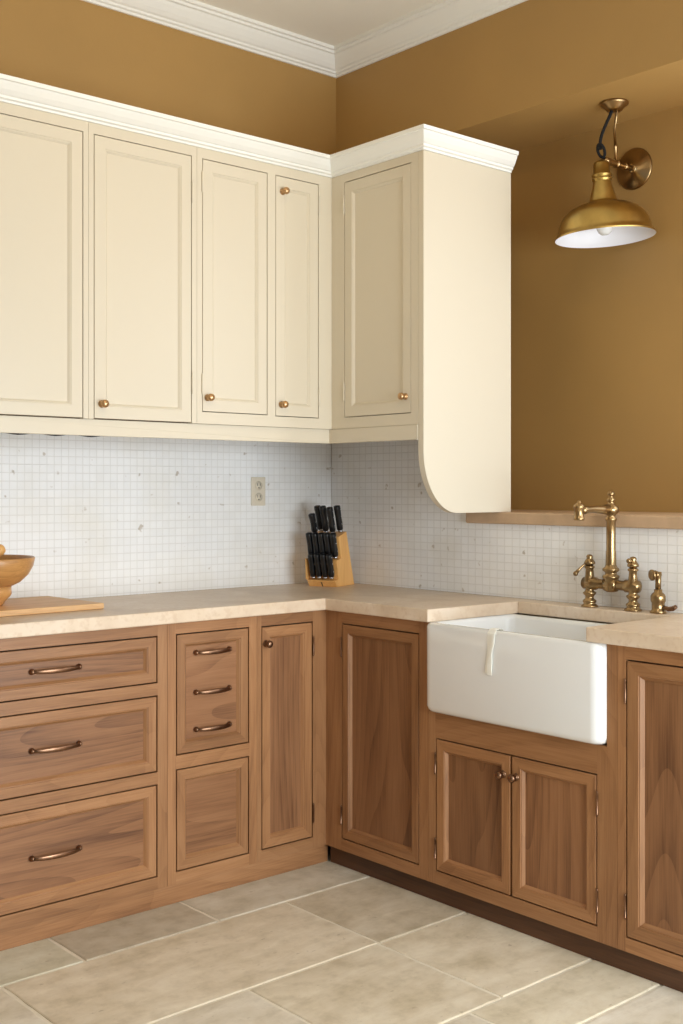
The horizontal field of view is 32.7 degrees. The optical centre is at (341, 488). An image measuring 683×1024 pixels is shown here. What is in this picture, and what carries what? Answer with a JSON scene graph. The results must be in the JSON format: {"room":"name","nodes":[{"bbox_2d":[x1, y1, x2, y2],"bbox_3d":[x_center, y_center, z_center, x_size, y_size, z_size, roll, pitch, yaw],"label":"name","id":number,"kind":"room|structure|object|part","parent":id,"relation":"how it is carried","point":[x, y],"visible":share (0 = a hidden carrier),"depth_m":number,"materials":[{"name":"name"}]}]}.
{"room":"kitchen","nodes":[
{"label":"kitchen","id":0,"kind":"room"},
{"bbox_2d":[0,0,335,598],"bbox_3d":[-1.635,-0.231,3.358,5.520,3.000,0.148,0,0,-41],"label":"wall","id":1,"kind":"structure","parent":0,"point":[79,46],"depth_m":4.13,"materials":[{"name":"brown paint"}]},
{"bbox_2d":[0,102,87,418],"bbox_3d":[-1.067,-0.641,3.407,0.500,0.872,0.470,0,0,-41],"label":"upper cabinet","id":2,"kind":"object","parent":1,"relation":"attached to","point":[44,155],"visible":0.99,"depth_m":3.33,"materials":[{"name":"beige paint"}]},
{"bbox_3d":[-0.936,-0.626,3.267,0.359,0.746,0.012,0,0,-41],"label":"panel","id":3,"kind":"part","parent":2,"relation":"part of","materials":[{"name":"beige paint"}]},
{"bbox_2d":[88,122,196,423],"bbox_3d":[-0.734,-0.641,3.697,0.380,0.872,0.470,0,0,-41],"label":"upper cabinet","id":4,"kind":"object","parent":1,"relation":"attached to","point":[142,189],"visible":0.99,"depth_m":3.54,"materials":[{"name":"beige paint"}]},
{"bbox_3d":[-0.701,-0.250,3.434,0.024,0.024,0.030,0,0,-41],"label":"knob","id":5,"kind":"part","parent":4,"relation":"part of","materials":[{"name":"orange metal"}]},
{"bbox_3d":[-0.609,-0.626,3.552,0.250,0.746,0.012,0,0,-41],"label":"panel","id":6,"kind":"part","parent":4,"relation":"part of","materials":[{"name":"beige paint"}]},
{"bbox_2d":[0,433,330,598],"bbox_3d":[-0.911,0.084,3.883,2.300,0.570,0.012,0,0,-41],"label":"backsplash","id":7,"kind":"structure","parent":1,"relation":"attached to","point":[101,516],"depth_m":4.09,"materials":[{"name":"tile"}]},
{"bbox_2d":[251,477,264,505],"bbox_3d":[-0.314,0.011,4.390,0.066,0.108,0.008,0,0,-41],"label":"wall outlet","id":8,"kind":"object","parent":7,"relation":"attached to","point":[257,483],"visible":1,"depth_m":4.39,"materials":[{"name":"beige plastic"}]},
{"bbox_2d":[255,493,261,500],"bbox_3d":[-0.312,0.033,4.388,0.033,0.033,0.002,0,0,-41],"label":"socket","id":9,"kind":"object","parent":8,"relation":"attached to","point":[258,496],"depth_m":4.39,"materials":[{"name":"brown"}]},
{"bbox_2d":[255,481,261,489],"bbox_3d":[-0.312,-0.011,4.388,0.033,0.033,0.002,0,0,-41],"label":"socket","id":10,"kind":"object","parent":8,"relation":"attached to","point":[258,484],"depth_m":4.39,"materials":[{"name":"brown"}]},
{"bbox_2d":[82,0,335,77],"bbox_3d":[-1.817,-1.688,3.047,4.835,0.086,0.082,0,0,-41],"label":"trim","id":11,"kind":"structure","parent":1,"relation":"attached to","point":[194,17],"depth_m":4.28,"materials":[{"name":"white paint"}]},
{"bbox_2d":[195,147,331,429],"bbox_3d":[-0.379,-0.641,4.006,0.560,0.872,0.470,0,0,-41],"label":"upper cabinet","id":12,"kind":"object","parent":1,"relation":"attached to","point":[264,230],"visible":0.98,"depth_m":3.84,"materials":[{"name":"beige paint"}]},
{"bbox_2d":[8,433,98,436],"bbox_3d":[-0.855,-0.158,3.369,0.351,0.010,0.007,0,0,-41],"label":"cable","id":13,"kind":"object","parent":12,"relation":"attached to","point":[8,433],"visible":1,"depth_m":3.38,"materials":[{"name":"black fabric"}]},
{"bbox_2d":[0,415,417,443],"bbox_3d":[-0.442,-0.181,3.421,1.460,0.048,0.456,0,0,-41],"label":"rail","id":14,"kind":"object","parent":12,"relation":"attached to","point":[8,424],"visible":1,"depth_m":3.69,"materials":[{"name":"beige paint"}]},
{"bbox_3d":[-0.416,-0.288,3.683,0.024,0.024,0.030,0,0,-41],"label":"knob","id":15,"kind":"part","parent":12,"relation":"part of","materials":[{"name":"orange metal"}]},
{"bbox_3d":[-0.352,-0.644,3.777,0.165,0.708,0.012,0,0,-41],"label":"panel","id":16,"kind":"part","parent":12,"relation":"part of","materials":[{"name":"beige paint"}]},
{"bbox_3d":[-0.350,-0.644,3.774,0.255,0.798,0.020,0,0,-41],"label":"door","id":17,"kind":"part","parent":12,"relation":"part of","materials":[{"name":"beige paint"}]},
{"bbox_3d":[-0.191,-0.280,3.879,0.024,0.024,0.030,0,0,-41],"label":"knob","id":18,"kind":"part","parent":12,"relation":"part of","materials":[{"name":"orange metal"}]},
{"bbox_3d":[-0.188,-0.993,3.882,0.024,0.024,0.030,0,0,-41],"label":"knob","id":19,"kind":"part","parent":12,"relation":"part of","materials":[{"name":"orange metal"}]},
{"bbox_3d":[-0.158,-0.643,3.945,0.093,0.710,0.012,0,0,-41],"label":"panel","id":20,"kind":"part","parent":12,"relation":"part of","materials":[{"name":"beige paint"}]},
{"bbox_3d":[-0.156,-0.643,3.943,0.183,0.800,0.020,0,0,-41],"label":"door","id":21,"kind":"part","parent":12,"relation":"part of","materials":[{"name":"beige paint"}]},
{"bbox_2d":[196,0,436,45],"bbox_3d":[-0.226,-1.771,1.627,5.670,0.080,4.610,0,0,-41],"label":"ceiling","id":22,"kind":"structure","parent":0,"point":[331,22],"depth_m":4.23,"materials":[{"name":"white paint"}]},
{"bbox_2d":[0,846,682,1023],"bbox_3d":[-0.600,1.299,1.294,5.292,0.060,4.300,0,0,-41],"label":"floor","id":23,"kind":"structure","parent":0,"point":[327,942],"depth_m":3.06,"materials":[{"name":"tile"}]},
{"bbox_2d":[0,624,166,930],"bbox_3d":[-0.951,0.809,3.476,0.704,0.796,0.519,0,0,-41],"label":"base cabinet","id":24,"kind":"object","parent":23,"relation":"on","point":[83,715],"visible":1,"depth_m":3.34,"materials":[{"name":"brown wood"}]},
{"bbox_3d":[-0.801,1.033,3.283,0.164,0.018,0.030,0,0,-41],"label":"handle","id":25,"kind":"part","parent":24,"relation":"part of","materials":[{"name":"brown metal"}]},
{"bbox_3d":[-0.801,0.733,3.283,0.164,0.018,0.030,0,0,-41],"label":"handle","id":26,"kind":"part","parent":24,"relation":"part of","materials":[{"name":"brown metal"}]},
{"bbox_3d":[-0.801,0.512,3.283,0.164,0.018,0.030,0,0,-41],"label":"handle","id":27,"kind":"part","parent":24,"relation":"part of","materials":[{"name":"brown metal"}]},
{"bbox_3d":[-0.803,1.031,3.306,0.548,0.193,0.008,0,0,-41],"label":"panel","id":28,"kind":"part","parent":24,"relation":"part of","materials":[{"name":"brown wood"}]},
{"bbox_3d":[-0.803,0.739,3.306,0.548,0.145,0.008,0,0,-41],"label":"panel","id":29,"kind":"part","parent":24,"relation":"part of","materials":[{"name":"brown wood"}]},
{"bbox_3d":[-0.803,0.515,3.306,0.548,0.056,0.008,0,0,-41],"label":"panel","id":30,"kind":"part","parent":24,"relation":"part of","materials":[{"name":"brown wood"}]},
{"bbox_3d":[-0.800,1.031,3.302,0.626,0.271,0.020,0,0,-41],"label":"drawer","id":31,"kind":"part","parent":24,"relation":"part of","materials":[{"name":"brown wood"}]},
{"bbox_3d":[-0.800,0.739,3.302,0.626,0.223,0.020,0,0,-41],"label":"drawer","id":32,"kind":"part","parent":24,"relation":"part of","materials":[{"name":"brown wood"}]},
{"bbox_3d":[-0.800,0.515,3.302,0.626,0.134,0.020,0,0,-41],"label":"drawer","id":33,"kind":"part","parent":24,"relation":"part of","materials":[{"name":"brown wood"}]},
{"bbox_2d":[0,583,682,652],"bbox_3d":[0.003,0.388,3.199,1.819,0.040,2.219,0,0,-41],"label":"countertop","id":34,"kind":"structure","parent":24,"relation":"on","point":[644,629],"depth_m":3.65,"materials":[{"name":"stone"}]},
{"bbox_2d":[0,596,103,616],"bbox_3d":[-1.031,0.359,3.500,0.537,0.018,0.348,0,0,-41],"label":"chopping board","id":35,"kind":"object","parent":34,"relation":"on","point":[41,604],"visible":1,"depth_m":3.51,"materials":[{"name":"brown wood"}]},
{"bbox_2d":[0,554,34,605],"bbox_3d":[-1.067,0.277,3.474,0.294,0.144,0.294,0,0,-41],"label":"wooden bowl","id":36,"kind":"object","parent":35,"relation":"on","point":[13,568],"visible":0.99,"depth_m":3.42,"materials":[{"name":"brown wood"}]},
{"bbox_2d":[0,544,5,555],"bbox_3d":[-1.053,0.217,3.497,0.038,0.097,0.109,0,0,22],"label":"pestle","id":37,"kind":"object","parent":36,"relation":"in","point":[2,548],"visible":1,"depth_m":3.52,"materials":[{"name":"brown wood"}]},
{"bbox_2d":[305,531,353,586],"bbox_3d":[-0.044,0.266,4.421,0.124,0.205,0.164,0,0,28],"label":"knife block","id":38,"kind":"object","parent":34,"relation":"on","point":[343,576],"visible":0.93,"depth_m":4.38,"materials":[{"name":"brown wood"}]},
{"bbox_2d":[306,532,313,553],"bbox_3d":[-0.118,0.214,4.392,0.024,0.100,0.044,0,0,28],"label":"kitchen knife","id":39,"kind":"object","parent":38,"relation":"in","point":[308,534],"visible":0.88,"depth_m":4.38,"materials":[{"name":"black plastic"}]},
{"bbox_2d":[308,553,315,578],"bbox_3d":[-0.111,0.291,4.370,0.023,0.098,0.043,0,0,28],"label":"kitchen knife","id":40,"kind":"object","parent":38,"relation":"in","point":[310,555],"visible":1,"depth_m":4.36,"materials":[{"name":"black plastic"}]},
{"bbox_2d":[308,513,317,531],"bbox_3d":[-0.107,0.133,4.397,0.024,0.082,0.050,0,0,28],"label":"kitchen knife","id":41,"kind":"object","parent":38,"relation":"in","point":[312,517],"visible":0.98,"depth_m":4.39,"materials":[{"name":"black plastic"}]},
{"bbox_2d":[312,532,319,553],"bbox_3d":[-0.096,0.214,4.380,0.024,0.100,0.044,0,0,28],"label":"kitchen knife","id":42,"kind":"object","parent":38,"relation":"in","point":[314,534],"visible":0.88,"depth_m":4.37,"materials":[{"name":"black plastic"}]},
{"bbox_2d":[314,553,321,578],"bbox_3d":[-0.088,0.291,4.358,0.023,0.098,0.043,0,0,28],"label":"kitchen knife","id":43,"kind":"object","parent":38,"relation":"in","point":[318,568],"visible":1,"depth_m":4.35,"materials":[{"name":"black plastic"}]},
{"bbox_2d":[314,505,322,531],"bbox_3d":[-0.086,0.114,4.422,0.024,0.102,0.051,0,0,28],"label":"kitchen knife","id":44,"kind":"object","parent":38,"relation":"on","point":[316,508],"visible":0.95,"depth_m":4.41,"materials":[{"name":"black plastic"}]},
{"bbox_2d":[317,532,325,553],"bbox_3d":[-0.073,0.214,4.368,0.024,0.100,0.044,0,0,28],"label":"kitchen knife","id":45,"kind":"object","parent":38,"relation":"in","point":[320,535],"visible":0.89,"depth_m":4.36,"materials":[{"name":"black plastic"}]},
{"bbox_2d":[319,505,328,532],"bbox_3d":[-0.065,0.117,4.392,0.024,0.106,0.052,0,0,28],"label":"kitchen knife","id":46,"kind":"object","parent":38,"relation":"on","point":[323,513],"visible":0.97,"depth_m":4.38,"materials":[{"name":"black plastic"}]},
{"bbox_2d":[320,553,327,578],"bbox_3d":[-0.065,0.291,4.346,0.023,0.098,0.043,0,0,28],"label":"kitchen knife","id":47,"kind":"object","parent":38,"relation":"in","point":[323,560],"visible":1,"depth_m":4.34,"materials":[{"name":"black plastic"}]},
{"bbox_2d":[323,532,331,554],"bbox_3d":[-0.051,0.214,4.356,0.024,0.100,0.044,0,0,28],"label":"kitchen knife","id":48,"kind":"object","parent":38,"relation":"in","point":[326,535],"visible":0.89,"depth_m":4.35,"materials":[{"name":"black plastic"}]},
{"bbox_2d":[326,554,334,579],"bbox_3d":[-0.042,0.291,4.334,0.023,0.098,0.043,0,0,28],"label":"kitchen knife","id":49,"kind":"object","parent":38,"relation":"in","point":[329,557],"visible":1,"depth_m":4.33,"materials":[{"name":"black plastic"}]},
{"bbox_2d":[326,507,335,532],"bbox_3d":[-0.040,0.120,4.370,0.024,0.104,0.052,0,0,28],"label":"kitchen knife","id":50,"kind":"object","parent":38,"relation":"in","point":[329,510],"visible":0.97,"depth_m":4.36,"materials":[{"name":"black plastic"}]},
{"bbox_2d":[329,532,337,558],"bbox_3d":[-0.028,0.214,4.345,0.024,0.100,0.044,0,0,28],"label":"kitchen knife","id":51,"kind":"object","parent":38,"relation":"in","point":[333,539],"visible":1,"depth_m":4.34,"materials":[{"name":"black plastic"}]},
{"bbox_2d":[333,505,342,532],"bbox_3d":[-0.012,0.114,4.378,0.024,0.104,0.052,0,0,28],"label":"kitchen knife","id":52,"kind":"object","parent":38,"relation":"on","point":[337,510],"visible":1,"depth_m":4.37,"materials":[{"name":"black plastic"}]},
{"bbox_2d":[427,614,606,743],"bbox_3d":[0.615,0.545,3.437,0.404,0.272,0.660,0,0,-41],"label":"farmhouse sink","id":53,"kind":"object","parent":34,"relation":"in","point":[546,678],"visible":0.81,"depth_m":3.29,"materials":[{"name":"white ceramic"}]},
{"bbox_2d":[485,628,503,674],"bbox_3d":[0.444,0.470,3.357,0.057,0.132,0.038,0,0,-41],"label":"ribbon","id":54,"kind":"object","parent":53,"relation":"hanging from","point":[490,635],"visible":0.94,"depth_m":3.34,"materials":[{"name":"white"}]},
{"bbox_2d":[573,491,641,611],"bbox_3d":[0.767,0.187,3.515,0.202,0.362,0.220,0,0,-41],"label":"bridge faucet","id":55,"kind":"object","parent":34,"relation":"on","point":[610,582],"visible":1,"depth_m":3.54,"materials":[{"name":"gold metal"}]},
{"bbox_3d":[0.743,0.251,3.618,0.046,0.043,0.015,0,0,-5],"label":"lever","id":56,"kind":"part","parent":55,"relation":"part of","materials":[{"name":"gold metal"}]},
{"bbox_3d":[0.753,0.065,3.499,0.160,0.060,0.034,0,0,-41],"label":"spout","id":57,"kind":"part","parent":55,"relation":"part of","materials":[{"name":"gold metal"}]},
{"bbox_2d":[648,570,677,613],"bbox_3d":[0.950,0.304,3.426,0.054,0.129,0.092,0,0,-41],"label":"side spray","id":58,"kind":"object","parent":34,"relation":"on","point":[657,598],"visible":1,"depth_m":3.43,"materials":[{"name":"gold metal"}]},
{"bbox_3d":[0.963,0.350,3.410,0.015,0.022,0.051,0,0,-32],"label":"lever","id":59,"kind":"part","parent":58,"relation":"part of","materials":[{"name":"brown metal"}]},
{"bbox_2d":[0,845,327,950],"bbox_3d":[-0.563,1.238,3.523,1.353,0.062,0.018,0,0,-41],"label":"board","id":60,"kind":"object","parent":23,"relation":"on","point":[46,928],"visible":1,"depth_m":3.51,"materials":[{"name":"brown wood"}]},
{"bbox_2d":[167,616,256,885],"bbox_3d":[-0.558,0.809,3.818,0.337,0.796,0.519,0,0,-41],"label":"base cabinet","id":61,"kind":"object","parent":23,"relation":"on","point":[212,664],"visible":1,"depth_m":3.63,"materials":[{"name":"brown wood"}]},
{"bbox_3d":[-0.410,0.630,3.648,0.190,0.285,0.008,0,0,-41],"label":"panel","id":62,"kind":"part","parent":61,"relation":"part of","materials":[{"name":"brown wood"}]},
{"bbox_3d":[-0.410,1.014,3.648,0.190,0.227,0.008,0,0,-41],"label":"panel","id":63,"kind":"part","parent":61,"relation":"part of","materials":[{"name":"brown wood"}]},
{"bbox_3d":[-0.407,0.630,3.644,0.268,0.363,0.020,0,0,-41],"label":"drawer","id":64,"kind":"part","parent":61,"relation":"part of","materials":[{"name":"brown wood"}]},
{"bbox_3d":[-0.407,1.014,3.644,0.268,0.305,0.020,0,0,-41],"label":"door","id":65,"kind":"part","parent":61,"relation":"part of","materials":[{"name":"brown wood"}]},
{"bbox_3d":[-0.395,0.747,3.636,0.144,0.018,0.030,0,0,-41],"label":"handle","id":66,"kind":"part","parent":61,"relation":"part of","materials":[{"name":"brown metal"}]},
{"bbox_3d":[-0.395,0.632,3.636,0.144,0.018,0.030,0,0,-41],"label":"handle","id":67,"kind":"part","parent":61,"relation":"part of","materials":[{"name":"brown metal"}]},
{"bbox_3d":[-0.395,0.509,3.636,0.144,0.018,0.030,0,0,-41],"label":"handle","id":68,"kind":"part","parent":61,"relation":"part of","materials":[{"name":"brown metal"}]},
{"bbox_2d":[257,610,325,862],"bbox_3d":[-0.317,0.809,4.021,0.292,0.796,0.530,0,0,-41],"label":"base cabinet","id":69,"kind":"object","parent":23,"relation":"on","point":[291,647],"visible":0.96,"depth_m":3.85,"materials":[{"name":"brown wood"}]},
{"bbox_3d":[-0.236,0.503,3.760,0.025,0.025,0.030,0,0,-41],"label":"knob","id":70,"kind":"part","parent":69,"relation":"part of","materials":[{"name":"brown metal"}]},
{"bbox_3d":[-0.188,0.808,3.842,0.127,0.636,0.008,0,0,-41],"label":"panel","id":71,"kind":"part","parent":69,"relation":"part of","materials":[{"name":"brown wood"}]},
{"bbox_3d":[-0.184,0.808,3.839,0.207,0.716,0.020,0,0,-41],"label":"door","id":72,"kind":"part","parent":69,"relation":"part of","materials":[{"name":"brown wood"}]},
{"bbox_2d":[326,610,521,880],"bbox_3d":[0.272,0.809,3.899,0.445,0.796,0.488,0,0,-41],"label":"base cabinet","id":73,"kind":"object","parent":23,"relation":"on","point":[377,711],"visible":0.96,"depth_m":3.76,"materials":[{"name":"brown wood"}]},
{"bbox_3d":[0.116,0.809,3.764,0.022,0.796,0.488,0,0,-41],"label":"frame","id":74,"kind":"part","parent":73,"relation":"part of","materials":[{"name":"brown wood"}]},
{"bbox_3d":[0.128,0.809,3.748,0.020,0.711,0.357,0,0,-41],"label":"door","id":75,"kind":"part","parent":73,"relation":"part of","materials":[{"name":"brown wood"}]},
{"bbox_3d":[0.132,0.809,3.752,0.008,0.635,0.281,0,0,-41],"label":"panel","id":76,"kind":"part","parent":73,"relation":"part of","materials":[{"name":"brown wood"}]},
{"bbox_2d":[331,847,682,992],"bbox_3d":[0.523,1.238,3.324,0.018,0.062,1.685,0,0,-41],"label":"board","id":77,"kind":"object","parent":23,"relation":"on","point":[658,973],"visible":0.75,"depth_m":3.33,"materials":[{"name":"brown wood"}]},
{"bbox_2d":[429,644,617,947],"bbox_3d":[0.650,0.809,3.446,0.470,0.796,0.692,0,0,-41],"label":"base cabinet","id":78,"kind":"object","parent":23,"relation":"on","point":[523,822],"visible":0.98,"depth_m":3.28,"materials":[{"name":"brown wood"}]},
{"bbox_3d":[0.397,0.964,3.447,0.008,0.318,0.211,0,0,-41],"label":"panel","id":79,"kind":"part","parent":78,"relation":"part of","materials":[{"name":"brown wood"}]},
{"bbox_3d":[0.393,0.964,3.444,0.020,0.398,0.291,0,0,-41],"label":"door","id":80,"kind":"part","parent":78,"relation":"part of","materials":[{"name":"brown wood"}]},
{"bbox_3d":[0.454,0.822,3.335,0.030,0.025,0.025,0,0,-41],"label":"knob","id":81,"kind":"part","parent":78,"relation":"part of","materials":[{"name":"brown metal"}]},
{"bbox_3d":[0.486,0.822,3.299,0.030,0.025,0.025,0,0,-41],"label":"knob","id":82,"kind":"part","parent":78,"relation":"part of","materials":[{"name":"brown metal"}]},
{"bbox_3d":[0.590,0.964,3.218,0.020,0.398,0.291,0,0,-41],"label":"door","id":83,"kind":"part","parent":78,"relation":"part of","materials":[{"name":"brown wood"}]},
{"bbox_3d":[0.594,0.964,3.221,0.008,0.318,0.211,0,0,-41],"label":"panel","id":84,"kind":"part","parent":78,"relation":"part of","materials":[{"name":"brown wood"}]},
{"bbox_2d":[618,646,682,971],"bbox_3d":[1.053,0.809,3.002,0.445,0.796,0.503,0,0,-41],"label":"base cabinet","id":85,"kind":"object","parent":23,"relation":"on","point":[650,682],"visible":0.98,"depth_m":2.98,"materials":[{"name":"brown wood"}]},
{"bbox_3d":[0.898,0.808,2.873,0.007,0.625,0.342,0,0,-41],"label":"panel","id":86,"kind":"part","parent":85,"relation":"part of","materials":[{"name":"brown wood"}]},
{"bbox_2d":[336,0,682,623],"bbox_3d":[1.653,-0.231,3.265,0.685,3.000,4.312,0,0,-41],"label":"wall","id":87,"kind":"structure","parent":0,"point":[597,333],"depth_m":4.09,"materials":[{"name":"brown paint"}]},
{"bbox_2d":[332,150,510,512],"bbox_3d":[0.261,-0.499,3.995,0.452,1.158,0.448,0,0,-41],"label":"upper cabinet","id":88,"kind":"object","parent":87,"relation":"attached to","point":[421,240],"visible":1,"depth_m":3.85,"materials":[{"name":"beige paint"}]},
{"bbox_2d":[0,73,518,177],"bbox_3d":[-0.404,-1.106,3.685,1.864,0.056,0.975,0,0,-41],"label":"crown molding","id":89,"kind":"structure","parent":88,"relation":"attached to","point":[13,90],"depth_m":3.69,"materials":[{"name":"white paint"}]},
{"bbox_3d":[0.114,-0.641,3.883,0.022,0.872,0.424,0,0,-41],"label":"frame","id":90,"kind":"part","parent":88,"relation":"part of","materials":[{"name":"beige paint"}]},
{"bbox_3d":[0.124,-0.646,3.870,0.020,0.802,0.321,0,0,-41],"label":"door","id":91,"kind":"part","parent":88,"relation":"part of","materials":[{"name":"beige paint"}]},
{"bbox_3d":[0.127,-0.646,3.872,0.012,0.712,0.231,0,0,-41],"label":"panel","id":92,"kind":"part","parent":88,"relation":"part of","materials":[{"name":"beige paint"}]},
{"bbox_3d":[0.196,-0.297,3.749,0.030,0.024,0.024,0,0,-41],"label":"knob","id":93,"kind":"part","parent":88,"relation":"part of","materials":[{"name":"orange metal"}]},
{"bbox_3d":[0.412,-0.499,3.845,0.422,1.158,0.024,0,0,-41],"label":"panel","id":94,"kind":"part","parent":88,"relation":"part of","materials":[{"name":"beige paint"}]},
{"bbox_2d":[334,0,526,77],"bbox_3d":[1.364,-1.688,3.014,0.082,0.086,4.312,0,0,-41],"label":"trim","id":95,"kind":"structure","parent":87,"relation":"attached to","point":[433,20],"depth_m":4.28,"materials":[{"name":"white paint"}]},
{"bbox_2d":[332,440,682,612],"bbox_3d":[0.741,0.084,3.764,0.034,0.570,2.338,0,0,-41],"label":"backsplash","id":96,"kind":"structure","parent":87,"relation":"attached to","point":[397,536],"depth_m":4.11,"materials":[{"name":"tile"}]},
{"bbox_2d":[466,510,682,528],"bbox_3d":[1.016,0.100,3.709,0.422,0.040,1.903,0,0,-41],"label":"window ledge","id":97,"kind":"object","parent":87,"relation":"on","point":[654,520],"visible":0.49,"depth_m":3.74,"materials":[{"name":"stone"}]},
{"bbox_2d":[554,98,656,247],"bbox_3d":[0.890,-1.057,3.908,0.350,0.448,0.336,0,0,-41],"label":"wall lamp","id":98,"kind":"object","parent":87,"relation":"attached to","point":[606,220],"visible":1,"depth_m":3.88,"materials":[{"name":"gold metal"}]},
{"bbox_3d":[0.877,-1.182,3.885,0.030,0.146,0.072,0,0,-20],"label":"cord","id":99,"kind":"part","parent":98,"relation":"part of","materials":[{"name":"black fabric"}]},
{"bbox_3d":[0.883,-0.885,3.903,0.054,0.071,0.054,0,0,-41],"label":"bulb","id":100,"kind":"part","parent":98,"relation":"part of","materials":[{"name":"white glass"}]},
{"bbox_3d":[0.885,-0.967,3.903,0.336,0.267,0.336,0,0,-41],"label":"lamp shade","id":101,"kind":"part","parent":98,"relation":"part of","materials":[{"name":"gold metal"}]},
{"bbox_3d":[0.932,-1.142,3.953,0.018,0.053,0.014,0,0,-41],"label":"link rod","id":102,"kind":"part","parent":98,"relation":"part of","materials":[{"name":"gold metal"}]},
{"bbox_3d":[0.920,-1.208,3.906,0.015,0.095,0.099,0,0,10],"label":"rod","id":103,"kind":"part","parent":98,"relation":"part of","materials":[{"name":"gold metal"}]},
{"bbox_3d":[0.940,-1.105,3.963,0.155,0.030,0.030,0,0,-41],"label":"arm","id":104,"kind":"part","parent":98,"relation":"part of","materials":[{"name":"gold metal"}]},
{"bbox_3d":[1.007,-1.106,4.021,0.024,0.144,0.144,0,0,-41],"label":"wall plate","id":105,"kind":"part","parent":98,"relation":"part of","materials":[{"name":"gold metal"}]}
]}

